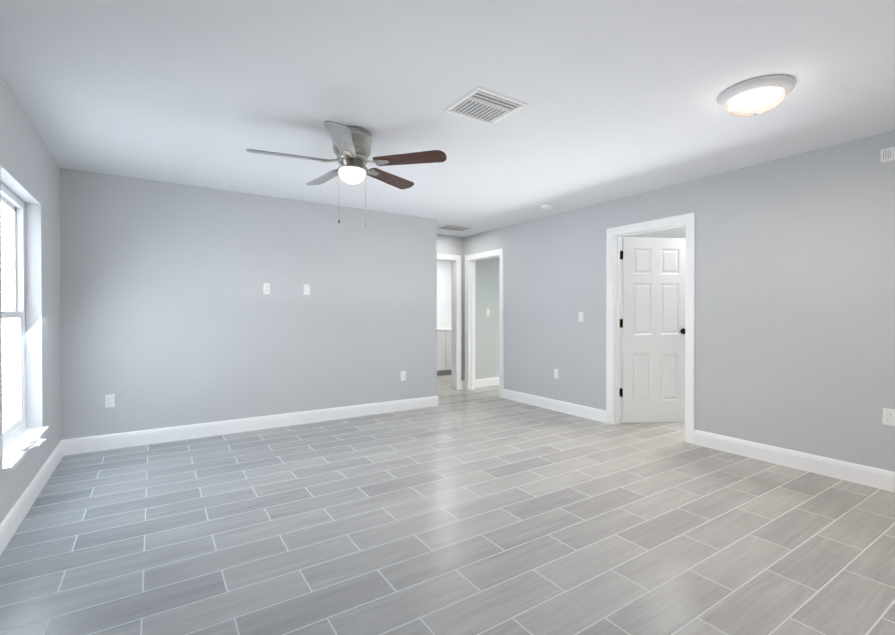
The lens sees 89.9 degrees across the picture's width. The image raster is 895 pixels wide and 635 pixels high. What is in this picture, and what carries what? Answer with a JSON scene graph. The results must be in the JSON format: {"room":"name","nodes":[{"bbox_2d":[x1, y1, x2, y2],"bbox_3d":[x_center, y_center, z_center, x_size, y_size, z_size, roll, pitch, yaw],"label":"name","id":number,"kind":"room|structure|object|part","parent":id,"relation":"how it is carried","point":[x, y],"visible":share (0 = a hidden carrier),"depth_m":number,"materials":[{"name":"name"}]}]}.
{"room":"empty living room","nodes":[
{"label":"empty living room","id":0,"kind":"room"},
{"bbox_2d":[0,75,60,522],"bbox_3d":[-1.648,-0.028,1.136,0.200,2.440,6.480,0,1,-33],"label":"wall","id":1,"kind":"structure","parent":0,"point":[29,172],"depth_m":3.13,"materials":[{"name":"paint"}]},
{"bbox_2d":[1,183,25,448],"bbox_3d":[-2.679,-0.006,2.672,0.074,1.565,1.000,0,1,-33],"label":"window","id":2,"kind":"structure","parent":1,"relation":"in","point":[13,316],"depth_m":2.94,"materials":[{"name":"white plastic"}]},
{"bbox_2d":[1,426,49,472],"bbox_3d":[-2.603,0.786,2.728,0.125,0.020,1.050,0,1,-33],"label":"window sill","id":3,"kind":"structure","parent":1,"relation":"attached to","point":[11,461],"depth_m":2.66,"materials":[{"name":"white wood"}]},
{"bbox_2d":[0,439,67,555],"bbox_3d":[-1.558,1.124,1.203,0.016,0.135,6.240,0,1,-33],"label":"baseboard","id":4,"kind":"structure","parent":1,"relation":"attached to","point":[11,522],"depth_m":2.75,"materials":[{"name":"white paint"}]},
{"bbox_2d":[60,168,436,439],"bbox_3d":[-1.742,-0.055,4.879,3.755,2.440,0.120,0,1,-33],"label":"wall","id":5,"kind":"structure","parent":0,"point":[172,315],"depth_m":4.50,"materials":[{"name":"paint"}]},
{"bbox_2d":[105,394,114,407],"bbox_3d":[-2.999,0.741,3.981,0.070,0.115,0.009,0,1,-33],"label":"electrical outlet plate","id":6,"kind":"object","parent":5,"relation":"attached to","point":[109,400],"depth_m":3.98,"materials":[{"name":"white plastic"}]},
{"bbox_2d":[68,396,438,454],"bbox_3d":[-1.685,1.098,4.844,3.741,0.135,0.016,0,1,-33],"label":"baseboard","id":7,"kind":"structure","parent":5,"relation":"attached to","point":[176,433],"depth_m":4.53,"materials":[{"name":"white paint"}]},
{"bbox_2d":[263,283,269,293],"bbox_3d":[-1.892,-0.304,4.701,0.070,0.115,0.009,0,1,-33],"label":"electrical outlet plate","id":8,"kind":"object","parent":5,"relation":"attached to","point":[266,286],"depth_m":4.69,"materials":[{"name":"white plastic"}]},
{"bbox_2d":[304,284,309,294],"bbox_3d":[-1.545,-0.306,4.929,0.070,0.115,0.010,0,1,-33],"label":"electrical outlet plate","id":9,"kind":"object","parent":5,"relation":"attached to","point":[306,287],"depth_m":4.93,"materials":[{"name":"white plastic"}]},
{"bbox_2d":[401,371,405,380],"bbox_3d":[-0.551,0.729,5.590,0.070,0.115,0.009,0,1,-33],"label":"electrical outlet plate","id":10,"kind":"object","parent":5,"relation":"attached to","point":[403,374],"depth_m":5.59,"materials":[{"name":"white plastic"}]},
{"bbox_2d":[437,261,451,322],"bbox_3d":[-0.400,-0.088,9.302,5.385,2.440,0.120,0,1,-33],"label":"wall","id":11,"kind":"structure","parent":0,"point":[444,291],"depth_m":9.44,"materials":[{"name":"white paint"}]},
{"bbox_2d":[0,374,894,634],"bbox_3d":[0.932,1.217,4.611,8.320,0.100,9.440,0,1,-33],"label":"floor","id":12,"kind":"structure","parent":0,"point":[487,510],"depth_m":2.42,"materials":[{"name":"grey tile"}]},
{"bbox_2d":[437,331,444,374],"bbox_3d":[-0.568,0.698,8.784,0.900,0.875,0.560,0,1,-33],"label":"base cabinet","id":13,"kind":"object","parent":12,"relation":"on","point":[444,348],"depth_m":8.75,"materials":[{"name":"white paint"}]},
{"bbox_2d":[441,327,451,374],"bbox_3d":[0.185,0.695,9.278,0.900,0.875,0.560,0,1,-33],"label":"base cabinet","id":14,"kind":"object","parent":12,"relation":"on","point":[448,330],"depth_m":8.85,"materials":[{"name":"white paint"}]},
{"bbox_2d":[0,0,894,237],"bbox_3d":[0.932,-1.323,4.593,8.320,0.100,9.440,0,1,-33],"label":"ceiling","id":15,"kind":"structure","parent":0,"point":[620,97],"depth_m":2.47,"materials":[{"name":"paint"}]},
{"bbox_2d":[246,121,446,225],"bbox_3d":[-0.690,-0.944,3.091,1.264,0.637,1.252,0,1,-33],"label":"ceiling fan","id":16,"kind":"object","parent":15,"relation":"hanging from","point":[352,148],"visible":1,"depth_m":2.99,"materials":[{"name":"brown wood"}]},
{"bbox_3d":[-1.000,-1.053,2.932,0.580,0.035,0.136,0,0,-22],"label":"ceiling fan blade","id":17,"kind":"part","parent":16,"relation":"part of","materials":[{"name":"grey wood"}]},
{"bbox_3d":[-0.896,-1.056,3.360,0.136,0.035,0.580,0,1,-40],"label":"ceiling fan blade","id":18,"kind":"part","parent":16,"relation":"part of","materials":[{"name":"grey wood"}]},
{"bbox_3d":[-0.625,-1.052,2.700,0.136,0.035,0.580,0,0,-4],"label":"ceiling fan blade","id":19,"kind":"part","parent":16,"relation":"part of","materials":[{"name":"grey wood"}]},
{"bbox_3d":[-0.456,-1.057,3.393,0.136,0.035,0.580,0,0,32],"label":"ceiling fan blade","id":20,"kind":"part","parent":16,"relation":"part of","materials":[{"name":"brown wood"}]},
{"bbox_3d":[-0.289,-1.054,2.985,0.580,0.035,0.136,0,0,14],"label":"ceiling fan blade","id":21,"kind":"part","parent":16,"relation":"part of","materials":[{"name":"brown wood"}]},
{"bbox_2d":[437,224,474,231],"bbox_3d":[0.102,-1.282,6.440,0.500,0.010,0.350,0,1,-33],"label":"ceiling vent","id":22,"kind":"object","parent":15,"relation":"in","point":[450,227],"visible":0.98,"depth_m":6.44,"materials":[{"name":"white plastic"}]},
{"bbox_2d":[444,86,528,124],"bbox_3d":[0.226,-1.254,2.681,0.370,0.010,0.350,0,1,-33],"label":"ceiling vent","id":23,"kind":"object","parent":15,"relation":"in","point":[483,105],"visible":1,"depth_m":2.66,"materials":[{"name":"white plastic"}]},
{"bbox_2d":[541,204,552,209],"bbox_3d":[1.136,-1.259,5.122,0.136,0.036,0.136,0,1,-33],"label":"smoke detector","id":24,"kind":"object","parent":15,"relation":"attached to","point":[547,206],"visible":1,"depth_m":5.08,"materials":[{"name":"white plastic"}]},
{"bbox_2d":[717,75,795,116],"bbox_3d":[1.712,-1.192,2.497,0.360,0.132,0.360,0,1,-33],"label":"flush-mount dome light","id":25,"kind":"object","parent":15,"relation":"attached to","point":[755,96],"visible":1,"depth_m":2.41,"materials":[{"name":"white glass"}]},
{"bbox_2d":[437,234,498,380],"bbox_3d":[1.047,-0.077,7.801,4.355,2.440,0.120,0,1,-33],"label":"wall","id":26,"kind":"structure","parent":0,"point":[486,327],"depth_m":7.43,"materials":[{"name":"paint"}]},
{"bbox_2d":[475,377,498,387],"bbox_3d":[1.642,1.073,8.119,3.040,0.135,0.016,0,1,-33],"label":"baseboard","id":27,"kind":"structure","parent":26,"relation":"attached to","point":[484,382],"depth_m":7.46,"materials":[{"name":"white paint"}]},
{"bbox_2d":[621,317,621,360],"bbox_3d":[4.922,-0.064,5.997,0.120,2.440,7.390,0,1,-33],"label":"wall","id":28,"kind":"structure","parent":0,"point":[621,317],"depth_m":8.41,"materials":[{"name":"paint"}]},
{"bbox_2d":[464,130,894,471],"bbox_3d":[2.248,-0.051,4.312,0.120,2.440,7.270,0,1,-33],"label":"wall","id":29,"kind":"structure","parent":0,"point":[794,302],"depth_m":3.68,"materials":[{"name":"paint"}]},
{"bbox_2d":[503,389,605,422],"bbox_3d":[1.277,1.091,5.674,0.016,0.135,1.744,0,1,-33],"label":"baseboard","id":30,"kind":"structure","parent":29,"relation":"attached to","point":[591,413],"depth_m":5.54,"materials":[{"name":"white paint"}]},
{"bbox_2d":[554,369,557,378],"bbox_3d":[1.348,0.700,5.569,0.009,0.115,0.070,0,1,-33],"label":"electrical outlet plate","id":31,"kind":"object","parent":29,"relation":"attached to","point":[555,370],"depth_m":5.56,"materials":[{"name":"white plastic"}]},
{"bbox_2d":[579,312,583,321],"bbox_3d":[1.560,-0.008,5.241,0.010,0.115,0.070,0,1,-33],"label":"light switch","id":32,"kind":"object","parent":29,"relation":"attached to","point":[581,314],"depth_m":5.23,"materials":[{"name":"white plastic"}]},
{"bbox_2d":[606,212,694,443],"bbox_3d":[2.075,0.098,4.577,0.158,2.138,0.956,0,1,-33],"label":"door frame","id":33,"kind":"structure","parent":29,"relation":"attached to","point":[615,235],"depth_m":4.82,"materials":[{"name":"white paint"}]},
{"bbox_2d":[621,237,685,422],"bbox_3d":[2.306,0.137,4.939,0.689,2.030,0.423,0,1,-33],"label":"door","id":34,"kind":"structure","parent":29,"relation":"in","point":[653,331],"depth_m":4.93,"materials":[{"name":"white paint"}]},
{"bbox_2d":[694,429,894,491],"bbox_3d":[3.226,1.113,2.708,0.016,0.135,3.442,0,1,-33],"label":"baseboard","id":35,"kind":"structure","parent":29,"relation":"attached to","point":[878,478],"depth_m":3.45,"materials":[{"name":"white paint"}]},
{"bbox_2d":[881,147,894,163],"bbox_3d":[3.029,-1.100,2.974,0.036,0.093,0.230,0,1,-33],"label":"door chime","id":36,"kind":"object","parent":29,"relation":"attached to","point":[887,154],"visible":0.96,"depth_m":3.03,"materials":[{"name":"white plastic"}]},
{"bbox_2d":[882,408,894,425],"bbox_3d":[3.004,0.678,3.048,0.009,0.115,0.070,0,1,-33],"label":"electrical outlet plate","id":37,"kind":"object","parent":29,"relation":"attached to","point":[888,417],"depth_m":3.05,"materials":[{"name":"white plastic"}]}
]}

